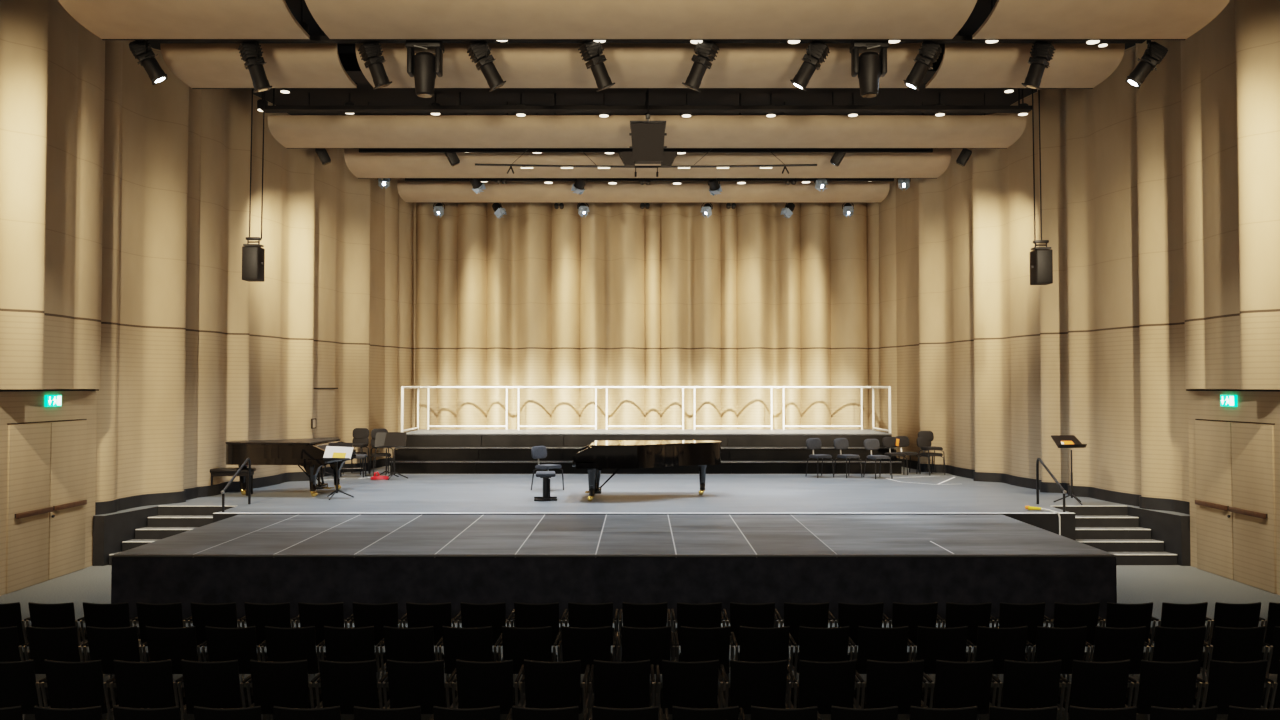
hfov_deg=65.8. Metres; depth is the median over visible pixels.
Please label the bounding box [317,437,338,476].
music stand
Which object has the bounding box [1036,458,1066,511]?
stair handrail
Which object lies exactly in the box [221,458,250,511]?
stair handrail
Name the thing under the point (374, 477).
cable coil
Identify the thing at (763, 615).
chair
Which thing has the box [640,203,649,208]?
lamp
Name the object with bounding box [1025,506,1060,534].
connector
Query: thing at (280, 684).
chair
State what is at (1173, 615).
chair
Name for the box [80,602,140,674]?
chair
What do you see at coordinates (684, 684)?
chair
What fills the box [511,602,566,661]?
chair
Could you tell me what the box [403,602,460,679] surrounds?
chair
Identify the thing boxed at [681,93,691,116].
recessed light
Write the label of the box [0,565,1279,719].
floor
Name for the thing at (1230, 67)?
wall
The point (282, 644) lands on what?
chair
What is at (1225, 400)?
exit sign
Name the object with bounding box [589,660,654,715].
chair
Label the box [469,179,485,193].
spotlight
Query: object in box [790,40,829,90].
spotlight
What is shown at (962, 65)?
reflector
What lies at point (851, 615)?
chair
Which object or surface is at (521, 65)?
reflector
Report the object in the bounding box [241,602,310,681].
chair
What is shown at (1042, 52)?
spotlight
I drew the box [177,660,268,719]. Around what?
chair
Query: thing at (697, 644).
chair
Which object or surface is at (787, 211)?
lantern
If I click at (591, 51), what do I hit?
spotlight
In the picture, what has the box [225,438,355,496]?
grand piano
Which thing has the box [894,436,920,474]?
chair
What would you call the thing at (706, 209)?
lantern
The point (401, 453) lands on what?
stage riser
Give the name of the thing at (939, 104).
recessed light
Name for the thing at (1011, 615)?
chair
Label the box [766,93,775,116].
recessed light
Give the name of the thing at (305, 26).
recessed light
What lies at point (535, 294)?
wall
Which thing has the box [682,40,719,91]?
spotlight
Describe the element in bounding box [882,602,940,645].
chair
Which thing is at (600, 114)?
recessed light
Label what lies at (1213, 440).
door
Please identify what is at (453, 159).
spotlight
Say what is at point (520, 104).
recessed light
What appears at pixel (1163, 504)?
baseboard
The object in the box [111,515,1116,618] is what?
extension
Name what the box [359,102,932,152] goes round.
beam
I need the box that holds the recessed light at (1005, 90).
[1004,89,1013,92]
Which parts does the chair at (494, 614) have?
backrest, armrest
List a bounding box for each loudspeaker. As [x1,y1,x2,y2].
[242,89,264,281]
[619,89,676,166]
[1030,89,1052,284]
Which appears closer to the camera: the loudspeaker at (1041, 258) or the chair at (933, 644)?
the chair at (933, 644)
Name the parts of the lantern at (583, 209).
barn door, barn door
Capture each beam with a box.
[148,36,1145,42]
[260,89,1031,112]
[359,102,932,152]
[405,179,893,180]
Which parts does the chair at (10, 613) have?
backrest, seat, leg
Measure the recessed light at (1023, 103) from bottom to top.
0.860 m
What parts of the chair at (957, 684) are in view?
armrest, leg, seat, leg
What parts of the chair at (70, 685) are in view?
leg, backrest, leg, seat, armrest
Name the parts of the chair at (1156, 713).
backrest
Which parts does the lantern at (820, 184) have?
barn door, barn door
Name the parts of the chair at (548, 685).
leg, backrest, seat, leg, armrest, leg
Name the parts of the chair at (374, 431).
backrest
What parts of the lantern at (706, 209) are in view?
barn door, barn door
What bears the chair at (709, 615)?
on the floor at (1136, 584)
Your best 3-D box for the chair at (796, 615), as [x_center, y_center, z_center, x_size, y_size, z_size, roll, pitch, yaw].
[1.570,2.717,9.612,0.496,0.836,0.561,0,-2,1]
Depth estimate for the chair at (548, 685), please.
7.41 m
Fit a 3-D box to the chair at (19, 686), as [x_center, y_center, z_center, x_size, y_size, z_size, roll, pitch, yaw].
[-4.759,2.666,7.643,0.496,0.836,0.561,0,-2,-1]
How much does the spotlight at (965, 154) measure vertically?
0.824 m
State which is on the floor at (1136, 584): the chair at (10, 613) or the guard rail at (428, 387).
the chair at (10, 613)
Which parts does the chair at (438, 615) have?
backrest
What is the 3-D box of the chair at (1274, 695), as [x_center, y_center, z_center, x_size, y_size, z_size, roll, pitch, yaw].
[4.981,2.666,7.643,0.496,0.836,0.561,0,-2,-1]
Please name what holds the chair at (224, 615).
on the floor at (1136, 584)
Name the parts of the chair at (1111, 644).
leg, seat, backrest, leg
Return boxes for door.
[5,423,53,593]
[48,420,86,579]
[1195,420,1233,579]
[1228,423,1276,593]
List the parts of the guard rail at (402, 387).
post, rail, rail, post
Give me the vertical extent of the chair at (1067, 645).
0.836 m
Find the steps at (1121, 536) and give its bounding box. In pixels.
[1075,515,1176,564]
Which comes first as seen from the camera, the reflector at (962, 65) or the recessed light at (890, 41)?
the recessed light at (890, 41)
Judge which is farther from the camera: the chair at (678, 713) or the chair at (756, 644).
the chair at (756, 644)
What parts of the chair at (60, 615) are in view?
backrest, leg, seat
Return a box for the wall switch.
[311,418,315,428]
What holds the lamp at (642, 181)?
hanging from the beam at (405, 179)
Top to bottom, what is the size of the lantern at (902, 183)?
0.449 m
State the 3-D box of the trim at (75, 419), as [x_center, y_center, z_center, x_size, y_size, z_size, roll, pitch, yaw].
[-8.796,0.915,14.721,0.012,0.014,1.960,0,-2,0]
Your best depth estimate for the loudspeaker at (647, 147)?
18.01 m
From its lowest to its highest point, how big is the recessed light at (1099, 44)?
0.995 m
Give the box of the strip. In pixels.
[213,513,1074,513]
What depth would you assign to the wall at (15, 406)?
14.61 m
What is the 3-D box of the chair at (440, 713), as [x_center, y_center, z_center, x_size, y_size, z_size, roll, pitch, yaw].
[-1.119,2.638,6.573,0.496,0.836,0.561,0,-2,-1]
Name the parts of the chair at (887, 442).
backrest, seat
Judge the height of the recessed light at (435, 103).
0.850 m
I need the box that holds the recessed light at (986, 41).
[985,0,998,42]
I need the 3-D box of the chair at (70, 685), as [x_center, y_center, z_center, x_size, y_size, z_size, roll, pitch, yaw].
[-4.247,2.666,7.643,0.496,0.836,0.561,0,-2,0]
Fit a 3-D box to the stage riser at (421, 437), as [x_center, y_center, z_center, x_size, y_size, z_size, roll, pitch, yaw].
[0.115,2.285,25.392,12.070,0.912,2.310,0,-2,0]
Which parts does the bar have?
drop rod, drop rod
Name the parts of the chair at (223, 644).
leg, seat, leg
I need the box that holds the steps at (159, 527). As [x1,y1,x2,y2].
[109,515,212,564]
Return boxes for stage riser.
[390,460,901,473]
[395,447,896,459]
[406,429,891,446]
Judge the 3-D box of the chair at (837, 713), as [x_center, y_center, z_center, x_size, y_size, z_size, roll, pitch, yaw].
[1.431,2.638,6.573,0.496,0.836,0.561,0,-2,0]
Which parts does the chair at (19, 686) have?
seat, leg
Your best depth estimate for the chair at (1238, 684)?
7.41 m
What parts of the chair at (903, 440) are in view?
backrest, seat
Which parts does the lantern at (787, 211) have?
barn door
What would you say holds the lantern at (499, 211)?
hanging from the beam
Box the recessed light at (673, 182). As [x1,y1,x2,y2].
[672,181,681,184]
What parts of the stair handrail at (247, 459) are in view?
post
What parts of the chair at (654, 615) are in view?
armrest, backrest, armrest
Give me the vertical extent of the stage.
0.799 m
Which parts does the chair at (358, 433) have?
seat, backrest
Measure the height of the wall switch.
0.222 m
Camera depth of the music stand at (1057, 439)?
17.57 m
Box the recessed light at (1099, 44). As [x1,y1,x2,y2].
[1098,43,1107,46]
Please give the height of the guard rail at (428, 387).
1.158 m
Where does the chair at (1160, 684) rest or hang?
on the floor at (1136, 584)
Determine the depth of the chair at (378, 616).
9.37 m
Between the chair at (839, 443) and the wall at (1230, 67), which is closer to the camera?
the wall at (1230, 67)
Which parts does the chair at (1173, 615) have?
seat, backrest, leg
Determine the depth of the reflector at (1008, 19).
12.96 m
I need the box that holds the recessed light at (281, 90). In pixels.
[280,89,289,92]
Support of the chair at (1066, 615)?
on the floor at (1136, 584)
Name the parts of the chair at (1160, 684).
leg, seat, leg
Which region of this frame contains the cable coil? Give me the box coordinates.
[371,472,388,479]
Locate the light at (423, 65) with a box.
[405,40,443,97]
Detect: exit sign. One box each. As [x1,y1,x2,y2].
[45,395,61,406]
[1220,395,1236,406]
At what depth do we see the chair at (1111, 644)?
8.44 m
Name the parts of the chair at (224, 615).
backrest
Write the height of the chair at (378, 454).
0.876 m
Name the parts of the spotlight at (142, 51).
colour frame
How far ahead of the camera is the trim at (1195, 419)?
14.62 m
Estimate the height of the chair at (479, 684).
0.836 m
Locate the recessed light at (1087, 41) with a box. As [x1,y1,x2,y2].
[1086,40,1099,43]
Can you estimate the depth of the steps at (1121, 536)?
16.48 m
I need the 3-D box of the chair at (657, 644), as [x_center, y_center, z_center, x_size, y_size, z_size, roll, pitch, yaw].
[0.043,2.693,8.683,0.496,0.836,0.561,0,-2,0]
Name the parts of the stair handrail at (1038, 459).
post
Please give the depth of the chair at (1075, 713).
6.31 m
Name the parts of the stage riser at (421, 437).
panel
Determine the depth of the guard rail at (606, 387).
26.25 m
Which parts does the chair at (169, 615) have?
backrest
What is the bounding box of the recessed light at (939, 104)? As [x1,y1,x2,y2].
[935,93,944,115]
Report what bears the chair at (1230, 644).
on the floor at (1136, 584)
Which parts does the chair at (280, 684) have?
leg, backrest, seat, leg, armrest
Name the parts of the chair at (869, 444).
backrest, seat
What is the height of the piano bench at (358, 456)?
0.510 m
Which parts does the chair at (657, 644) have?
leg, armrest, armrest, leg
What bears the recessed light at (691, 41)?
in the ceiling
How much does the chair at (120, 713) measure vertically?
0.836 m
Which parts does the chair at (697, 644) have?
armrest, leg, seat, backrest, leg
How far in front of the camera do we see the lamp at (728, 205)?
25.81 m
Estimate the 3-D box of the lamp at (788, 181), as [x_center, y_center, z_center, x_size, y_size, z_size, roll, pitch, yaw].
[3.564,-4.261,23.517,0.254,0.200,0.169,0,-2,0]
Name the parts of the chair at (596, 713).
armrest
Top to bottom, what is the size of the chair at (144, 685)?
0.836 m
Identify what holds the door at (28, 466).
in the wall at (15, 406)
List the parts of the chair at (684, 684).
leg, leg, armrest, seat, armrest, leg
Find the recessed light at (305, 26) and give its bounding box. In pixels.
[298,0,308,32]
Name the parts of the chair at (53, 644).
leg, backrest, seat, leg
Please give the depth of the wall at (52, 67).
14.28 m
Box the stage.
[93,507,1190,565]
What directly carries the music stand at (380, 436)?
on the floor at (417, 493)
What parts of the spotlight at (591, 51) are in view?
colour frame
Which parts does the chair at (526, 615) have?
backrest, leg, armrest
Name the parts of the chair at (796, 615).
armrest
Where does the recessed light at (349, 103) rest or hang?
in the ceiling
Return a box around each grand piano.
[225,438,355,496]
[572,440,721,500]
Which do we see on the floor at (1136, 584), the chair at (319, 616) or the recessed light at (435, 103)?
the chair at (319, 616)
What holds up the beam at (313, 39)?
hanging from the ceiling
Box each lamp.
[495,179,505,183]
[554,203,563,208]
[640,179,649,184]
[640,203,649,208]
[726,203,735,208]
[786,179,796,184]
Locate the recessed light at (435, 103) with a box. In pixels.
[430,93,440,114]
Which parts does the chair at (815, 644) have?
leg, armrest, seat, leg, backrest, leg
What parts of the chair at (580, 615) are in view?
leg, armrest, leg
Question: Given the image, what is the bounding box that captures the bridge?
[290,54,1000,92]
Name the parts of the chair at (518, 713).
armrest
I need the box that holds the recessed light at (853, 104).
[848,93,857,116]
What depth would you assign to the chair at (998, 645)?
8.44 m
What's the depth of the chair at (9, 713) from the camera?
6.32 m
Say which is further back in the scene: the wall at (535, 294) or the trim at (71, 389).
the wall at (535, 294)
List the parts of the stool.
seat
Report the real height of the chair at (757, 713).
0.836 m
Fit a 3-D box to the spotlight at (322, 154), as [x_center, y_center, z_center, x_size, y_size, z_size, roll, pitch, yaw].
[-6.534,-4.440,20.349,0.310,0.862,0.240,0,-2,-18]
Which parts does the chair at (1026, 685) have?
seat, armrest, leg, backrest, leg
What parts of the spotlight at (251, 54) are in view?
colour frame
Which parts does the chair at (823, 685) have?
armrest, leg, seat, leg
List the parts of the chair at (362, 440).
backrest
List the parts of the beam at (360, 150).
rail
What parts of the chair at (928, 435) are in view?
backrest, seat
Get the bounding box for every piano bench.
[210,467,255,495]
[340,454,367,477]
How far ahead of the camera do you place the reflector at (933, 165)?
21.88 m
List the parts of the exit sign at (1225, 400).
doorway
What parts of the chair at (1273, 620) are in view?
leg, backrest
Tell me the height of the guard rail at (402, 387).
1.157 m
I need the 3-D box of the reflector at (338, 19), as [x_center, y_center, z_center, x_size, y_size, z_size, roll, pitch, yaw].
[0.000,-5.020,12.954,8.560,1.182,1.435,0,-2,0]
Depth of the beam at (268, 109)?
18.22 m
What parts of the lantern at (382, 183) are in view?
barn door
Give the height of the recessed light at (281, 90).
0.809 m
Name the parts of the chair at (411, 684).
leg, seat, leg, armrest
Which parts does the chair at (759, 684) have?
armrest, leg, seat, leg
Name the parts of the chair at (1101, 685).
seat, armrest, leg, backrest, leg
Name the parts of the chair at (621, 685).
leg, armrest, leg, armrest, leg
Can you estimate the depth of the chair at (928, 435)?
23.50 m
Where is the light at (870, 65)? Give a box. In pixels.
[850,40,888,97]
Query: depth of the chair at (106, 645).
8.44 m
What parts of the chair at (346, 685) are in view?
leg, seat, leg, armrest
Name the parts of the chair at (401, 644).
leg, backrest, seat, leg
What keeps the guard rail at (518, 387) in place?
on the stage riser at (421, 437)
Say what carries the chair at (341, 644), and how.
on the floor at (1136, 584)
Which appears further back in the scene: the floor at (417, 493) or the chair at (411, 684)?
the floor at (417, 493)
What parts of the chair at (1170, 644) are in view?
leg, seat, backrest, leg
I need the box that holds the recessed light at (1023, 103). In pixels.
[1018,89,1027,115]
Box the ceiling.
[150,0,1135,114]
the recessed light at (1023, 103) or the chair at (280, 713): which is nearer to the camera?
the chair at (280, 713)
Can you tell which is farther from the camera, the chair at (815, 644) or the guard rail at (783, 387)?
the guard rail at (783, 387)
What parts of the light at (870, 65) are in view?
yoke arm, yoke arm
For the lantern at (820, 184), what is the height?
0.451 m
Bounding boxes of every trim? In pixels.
[0,389,98,391]
[7,419,86,424]
[1186,389,1279,391]
[1195,419,1274,424]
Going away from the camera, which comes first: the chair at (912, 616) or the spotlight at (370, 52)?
the chair at (912, 616)
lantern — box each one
[378,179,389,188]
[433,203,444,217]
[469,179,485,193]
[492,203,506,217]
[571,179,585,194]
[577,203,589,217]
[701,203,712,217]
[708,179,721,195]
[780,203,794,217]
[814,179,827,190]
[842,203,853,217]
[898,179,910,190]
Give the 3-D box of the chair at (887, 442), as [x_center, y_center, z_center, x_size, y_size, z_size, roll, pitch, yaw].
[5.964,2.257,23.317,0.455,0.876,0.544,0,-2,-10]
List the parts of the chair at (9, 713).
backrest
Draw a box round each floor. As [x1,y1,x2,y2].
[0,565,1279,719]
[94,466,1189,515]
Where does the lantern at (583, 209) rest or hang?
hanging from the beam
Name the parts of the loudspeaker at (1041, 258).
flying frame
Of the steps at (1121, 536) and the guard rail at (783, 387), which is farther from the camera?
the guard rail at (783, 387)
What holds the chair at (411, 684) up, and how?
on the floor at (1136, 584)
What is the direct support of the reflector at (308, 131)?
hanging from the ceiling
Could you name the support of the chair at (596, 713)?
on the floor at (1136, 584)
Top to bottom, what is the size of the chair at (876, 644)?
0.836 m
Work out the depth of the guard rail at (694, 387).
26.26 m
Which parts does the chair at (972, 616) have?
backrest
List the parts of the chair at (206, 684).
leg, backrest, seat, leg, armrest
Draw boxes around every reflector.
[58,0,309,39]
[160,30,356,88]
[268,93,1025,148]
[305,0,976,39]
[344,149,951,178]
[355,43,921,88]
[397,180,889,202]
[925,30,1124,88]
[972,0,1229,39]
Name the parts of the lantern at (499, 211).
barn door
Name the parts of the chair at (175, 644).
leg, seat, leg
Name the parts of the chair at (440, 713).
armrest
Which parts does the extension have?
edge trim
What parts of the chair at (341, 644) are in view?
leg, backrest, leg, seat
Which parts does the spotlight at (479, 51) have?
colour frame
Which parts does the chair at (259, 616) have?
leg, backrest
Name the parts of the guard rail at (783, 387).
post, rail, rail, post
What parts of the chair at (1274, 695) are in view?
seat, leg, backrest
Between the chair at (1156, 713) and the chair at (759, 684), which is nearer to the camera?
the chair at (1156, 713)
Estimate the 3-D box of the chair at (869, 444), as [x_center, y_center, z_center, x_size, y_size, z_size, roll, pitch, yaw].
[5.350,2.234,22.430,0.455,0.876,0.544,1,-2,-20]
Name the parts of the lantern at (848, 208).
barn door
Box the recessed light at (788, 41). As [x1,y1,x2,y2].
[787,40,800,43]
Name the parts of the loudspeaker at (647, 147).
frame, chain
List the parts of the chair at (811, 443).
backrest, seat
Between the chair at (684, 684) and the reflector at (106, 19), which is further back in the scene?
the reflector at (106, 19)
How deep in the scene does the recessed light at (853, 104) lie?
18.57 m
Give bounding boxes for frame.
[635,167,657,176]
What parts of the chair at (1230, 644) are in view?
seat, leg, backrest, leg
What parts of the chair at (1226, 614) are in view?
seat, leg, backrest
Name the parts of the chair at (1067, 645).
leg, seat, backrest, leg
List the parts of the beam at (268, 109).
rail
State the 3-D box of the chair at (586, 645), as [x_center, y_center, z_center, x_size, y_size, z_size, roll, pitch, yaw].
[-0.464,2.693,8.683,0.496,0.836,0.561,0,-2,1]
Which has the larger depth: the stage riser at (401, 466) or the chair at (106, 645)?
the stage riser at (401, 466)
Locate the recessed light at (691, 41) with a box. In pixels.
[690,40,702,43]
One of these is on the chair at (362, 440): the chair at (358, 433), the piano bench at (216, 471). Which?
the chair at (358, 433)
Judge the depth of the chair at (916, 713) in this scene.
6.31 m
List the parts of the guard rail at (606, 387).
post, rail, rail, post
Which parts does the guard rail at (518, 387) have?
post, rail, rail, post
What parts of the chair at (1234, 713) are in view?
backrest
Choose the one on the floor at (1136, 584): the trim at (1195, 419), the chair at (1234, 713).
the chair at (1234, 713)
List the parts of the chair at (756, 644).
armrest, leg, backrest, leg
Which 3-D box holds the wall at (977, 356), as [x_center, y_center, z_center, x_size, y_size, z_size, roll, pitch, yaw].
[7.526,-0.962,21.821,0.407,8.830,11.979,0,-2,-13]
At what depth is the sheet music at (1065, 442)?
17.64 m
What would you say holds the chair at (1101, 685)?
on the floor at (1136, 584)
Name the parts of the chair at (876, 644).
leg, seat, backrest, leg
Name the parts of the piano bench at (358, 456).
seat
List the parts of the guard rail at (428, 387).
post, rail, rail, post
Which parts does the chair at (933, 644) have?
leg, seat, leg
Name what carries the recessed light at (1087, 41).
in the ceiling
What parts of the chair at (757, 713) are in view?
armrest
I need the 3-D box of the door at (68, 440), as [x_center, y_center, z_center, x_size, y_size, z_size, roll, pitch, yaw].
[-8.748,2.109,15.180,0.110,2.330,0.930,0,-2,0]
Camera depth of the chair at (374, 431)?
23.30 m
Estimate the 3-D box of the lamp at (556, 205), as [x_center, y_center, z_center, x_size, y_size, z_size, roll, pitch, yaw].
[-2.142,-4.075,25.863,0.254,0.264,0.169,0,-2,0]
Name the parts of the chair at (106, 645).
leg, backrest, seat, leg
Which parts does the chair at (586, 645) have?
leg, leg, armrest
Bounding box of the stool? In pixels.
[534,471,556,500]
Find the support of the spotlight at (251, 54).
hanging from the beam at (313, 39)
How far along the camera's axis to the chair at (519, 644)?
8.44 m
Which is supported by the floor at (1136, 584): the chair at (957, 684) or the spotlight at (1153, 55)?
the chair at (957, 684)
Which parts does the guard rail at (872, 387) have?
post, rail, rail, post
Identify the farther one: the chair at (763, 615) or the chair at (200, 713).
the chair at (763, 615)
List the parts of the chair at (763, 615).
armrest, backrest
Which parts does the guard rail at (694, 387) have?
post, rail, rail, post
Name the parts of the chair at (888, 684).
armrest, leg, seat, backrest, leg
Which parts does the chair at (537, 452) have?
backrest, seat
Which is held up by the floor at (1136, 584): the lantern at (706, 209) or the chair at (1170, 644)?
the chair at (1170, 644)
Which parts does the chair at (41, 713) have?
backrest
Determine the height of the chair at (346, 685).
0.836 m
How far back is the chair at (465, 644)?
8.44 m
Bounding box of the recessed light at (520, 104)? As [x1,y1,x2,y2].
[516,93,525,116]
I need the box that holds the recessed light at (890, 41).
[889,40,900,42]
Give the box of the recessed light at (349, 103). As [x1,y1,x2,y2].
[344,93,354,113]
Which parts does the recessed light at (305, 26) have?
stem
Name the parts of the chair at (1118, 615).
backrest, leg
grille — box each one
[242,247,256,278]
[1037,250,1052,281]
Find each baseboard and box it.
[95,458,392,514]
[897,458,1189,514]
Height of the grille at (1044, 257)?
0.578 m
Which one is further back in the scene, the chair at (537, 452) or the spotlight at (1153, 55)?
the chair at (537, 452)
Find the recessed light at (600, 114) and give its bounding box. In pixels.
[599,93,608,116]
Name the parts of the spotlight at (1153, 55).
colour frame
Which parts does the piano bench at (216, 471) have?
seat, leg, leg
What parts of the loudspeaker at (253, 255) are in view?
flying frame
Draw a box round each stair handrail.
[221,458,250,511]
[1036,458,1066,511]
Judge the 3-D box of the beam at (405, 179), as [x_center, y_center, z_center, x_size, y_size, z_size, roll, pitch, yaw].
[0.200,-4.793,23.534,11.600,1.081,0.120,0,-2,0]
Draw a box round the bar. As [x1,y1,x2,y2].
[475,93,816,167]
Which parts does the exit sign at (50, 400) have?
doorway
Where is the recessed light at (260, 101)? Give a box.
[257,92,267,111]
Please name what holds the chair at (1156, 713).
on the floor at (1136, 584)
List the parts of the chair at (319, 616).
backrest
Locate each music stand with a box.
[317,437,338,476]
[322,443,353,499]
[374,432,398,476]
[382,432,407,479]
[1051,435,1086,504]
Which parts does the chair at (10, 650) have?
backrest, leg, seat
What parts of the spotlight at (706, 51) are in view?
colour frame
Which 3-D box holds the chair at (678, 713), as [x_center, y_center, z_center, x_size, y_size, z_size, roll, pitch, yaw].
[0.411,2.638,6.573,0.496,0.836,0.561,0,-2,0]
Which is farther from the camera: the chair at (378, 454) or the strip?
the chair at (378, 454)
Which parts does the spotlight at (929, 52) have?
colour frame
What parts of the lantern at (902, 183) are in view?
barn door, barn door, barn door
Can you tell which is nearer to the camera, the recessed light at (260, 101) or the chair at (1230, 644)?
the chair at (1230, 644)
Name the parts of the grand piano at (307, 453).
leg, lid, key arm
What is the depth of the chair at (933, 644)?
8.44 m
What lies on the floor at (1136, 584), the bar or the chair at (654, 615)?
the chair at (654, 615)
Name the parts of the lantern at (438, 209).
barn door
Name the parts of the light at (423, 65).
yoke arm, yoke arm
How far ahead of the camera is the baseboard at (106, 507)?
18.48 m
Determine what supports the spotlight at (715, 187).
hanging from the beam at (405, 179)
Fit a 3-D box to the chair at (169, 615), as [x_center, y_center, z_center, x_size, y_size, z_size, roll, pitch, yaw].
[-4.560,2.717,9.612,0.496,0.836,0.561,0,-2,1]
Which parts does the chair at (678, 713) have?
armrest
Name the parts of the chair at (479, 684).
leg, seat, leg, armrest, leg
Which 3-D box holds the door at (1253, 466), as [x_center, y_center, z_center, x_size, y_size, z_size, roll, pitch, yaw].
[8.748,2.084,14.210,0.110,2.330,0.950,0,-2,0]
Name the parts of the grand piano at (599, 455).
key arm, key arm, leg, leg, lid, leg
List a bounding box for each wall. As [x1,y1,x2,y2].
[0,0,104,388]
[0,389,96,595]
[95,40,412,515]
[412,203,867,430]
[867,40,1189,515]
[1181,0,1279,388]
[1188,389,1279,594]
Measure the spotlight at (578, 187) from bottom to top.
0.477 m
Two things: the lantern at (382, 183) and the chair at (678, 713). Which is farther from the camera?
the lantern at (382, 183)
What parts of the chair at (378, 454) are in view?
seat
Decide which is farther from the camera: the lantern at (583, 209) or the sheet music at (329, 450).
the lantern at (583, 209)
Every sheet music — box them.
[323,446,353,458]
[332,452,345,457]
[1061,441,1073,443]
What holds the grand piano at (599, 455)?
on the floor at (417, 493)
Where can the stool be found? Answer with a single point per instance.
(545, 475)
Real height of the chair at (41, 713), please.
0.836 m
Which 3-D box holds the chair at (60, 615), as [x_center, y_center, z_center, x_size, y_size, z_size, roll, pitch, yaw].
[-5.582,2.717,9.612,0.496,0.836,0.561,0,-2,1]
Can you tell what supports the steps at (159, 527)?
on the floor at (1136, 584)
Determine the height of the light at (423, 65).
0.832 m
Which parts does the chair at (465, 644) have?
leg, backrest, seat, leg, armrest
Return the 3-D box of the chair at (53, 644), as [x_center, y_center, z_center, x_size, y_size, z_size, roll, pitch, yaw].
[-5.022,2.693,8.683,0.496,0.836,0.561,0,-2,0]
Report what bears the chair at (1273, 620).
on the floor at (1136, 584)
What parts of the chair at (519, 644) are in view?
leg, leg, armrest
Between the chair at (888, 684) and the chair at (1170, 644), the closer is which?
the chair at (888, 684)
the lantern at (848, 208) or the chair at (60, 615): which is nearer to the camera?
the chair at (60, 615)
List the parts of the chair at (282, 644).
leg, backrest, seat, leg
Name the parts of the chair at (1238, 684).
leg, seat, leg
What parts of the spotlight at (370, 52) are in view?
colour frame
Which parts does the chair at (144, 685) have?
leg, backrest, leg, seat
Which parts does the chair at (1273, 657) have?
seat, leg, backrest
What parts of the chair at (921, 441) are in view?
backrest, seat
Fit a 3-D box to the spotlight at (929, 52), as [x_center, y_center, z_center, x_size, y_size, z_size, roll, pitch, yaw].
[4.045,-4.273,14.227,0.515,0.747,0.364,-1,-2,22]
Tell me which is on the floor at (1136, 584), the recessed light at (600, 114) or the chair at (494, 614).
the chair at (494, 614)
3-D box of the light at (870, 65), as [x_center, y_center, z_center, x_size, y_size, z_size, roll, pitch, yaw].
[3.241,-4.165,14.064,0.500,0.832,0.320,0,-2,0]
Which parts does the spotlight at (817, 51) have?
colour frame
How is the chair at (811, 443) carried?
on the floor at (417, 493)
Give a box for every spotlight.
[129,40,167,84]
[238,41,271,92]
[315,149,330,164]
[358,41,391,88]
[445,152,459,165]
[467,40,505,91]
[578,40,614,91]
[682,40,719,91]
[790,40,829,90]
[830,152,845,165]
[903,40,941,90]
[956,149,971,166]
[1021,41,1055,89]
[1125,40,1167,88]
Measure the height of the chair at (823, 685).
0.836 m
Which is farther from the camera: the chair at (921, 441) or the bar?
the chair at (921, 441)
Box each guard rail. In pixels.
[401,386,427,431]
[423,386,512,429]
[513,386,602,429]
[602,386,689,429]
[690,386,777,429]
[778,386,867,429]
[863,386,890,432]
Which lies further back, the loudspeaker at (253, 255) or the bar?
the bar
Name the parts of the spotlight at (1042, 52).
colour frame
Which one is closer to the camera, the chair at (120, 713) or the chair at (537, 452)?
the chair at (120, 713)
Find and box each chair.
[0,602,29,647]
[0,626,30,661]
[0,660,50,713]
[0,706,69,719]
[22,626,112,719]
[26,602,105,674]
[34,706,143,719]
[40,660,118,719]
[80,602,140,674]
[83,626,148,686]
[110,659,185,719]
[113,706,180,719]
[133,602,207,686]
[142,626,208,675]
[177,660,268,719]
[188,602,245,678]
[193,706,261,719]
[202,626,267,673]
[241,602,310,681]
[246,660,321,719]
[261,626,326,719]
[273,706,353,719]
[295,602,353,674]
[315,660,389,713]
[320,626,385,707]
[343,438,368,474]
[344,428,369,465]
[349,602,406,645]
[353,706,433,719]
[369,439,392,475]
[370,428,393,466]
[380,626,448,686]
[383,659,457,713]
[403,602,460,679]
[433,706,512,719]
[439,626,502,687]
[452,660,524,713]
[457,602,515,690]
[498,626,560,673]
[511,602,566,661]
[512,706,588,719]
[520,659,589,716]
[531,446,563,489]
[558,626,616,673]
[565,602,618,645]
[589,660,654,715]
[589,706,662,719]
[617,626,674,673]
[619,602,670,659]
[656,660,722,719]
[665,706,739,719]
[671,602,724,690]
[675,626,733,682]
[720,660,790,713]
[723,602,777,674]
[731,626,792,708]
[739,706,817,719]
[774,602,831,645]
[785,659,859,713]
[787,626,852,704]
[806,438,833,477]
[817,706,897,719]
[829,602,886,645]
[834,438,861,477]
[847,626,911,706]
[854,660,927,719]
[863,439,892,478]
[882,437,907,475]
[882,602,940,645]
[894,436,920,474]
[897,706,977,719]
[906,626,970,673]
[916,437,944,475]
[918,431,944,468]
[921,660,996,713]
[927,602,994,686]
[965,626,1030,673]
[977,660,1064,719]
[989,706,1056,719]
[990,602,1047,686]
[1024,626,1089,681]
[1031,602,1102,651]
[1057,660,1133,719]
[1067,626,1149,719]
[1068,706,1136,719]
[1098,602,1155,674]
[1110,706,1217,719]
[1125,660,1201,713]
[1132,602,1209,674]
[1142,626,1208,686]
[1184,706,1279,719]
[1193,659,1270,713]
[1201,626,1267,686]
[1204,602,1263,651]
[1259,602,1279,685]
[1261,626,1279,683]
[1261,660,1279,708]
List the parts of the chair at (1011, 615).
leg, backrest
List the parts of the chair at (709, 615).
leg, armrest, leg, backrest, leg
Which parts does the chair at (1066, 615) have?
backrest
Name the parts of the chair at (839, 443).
backrest, seat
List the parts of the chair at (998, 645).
leg, seat, leg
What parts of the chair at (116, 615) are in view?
leg, backrest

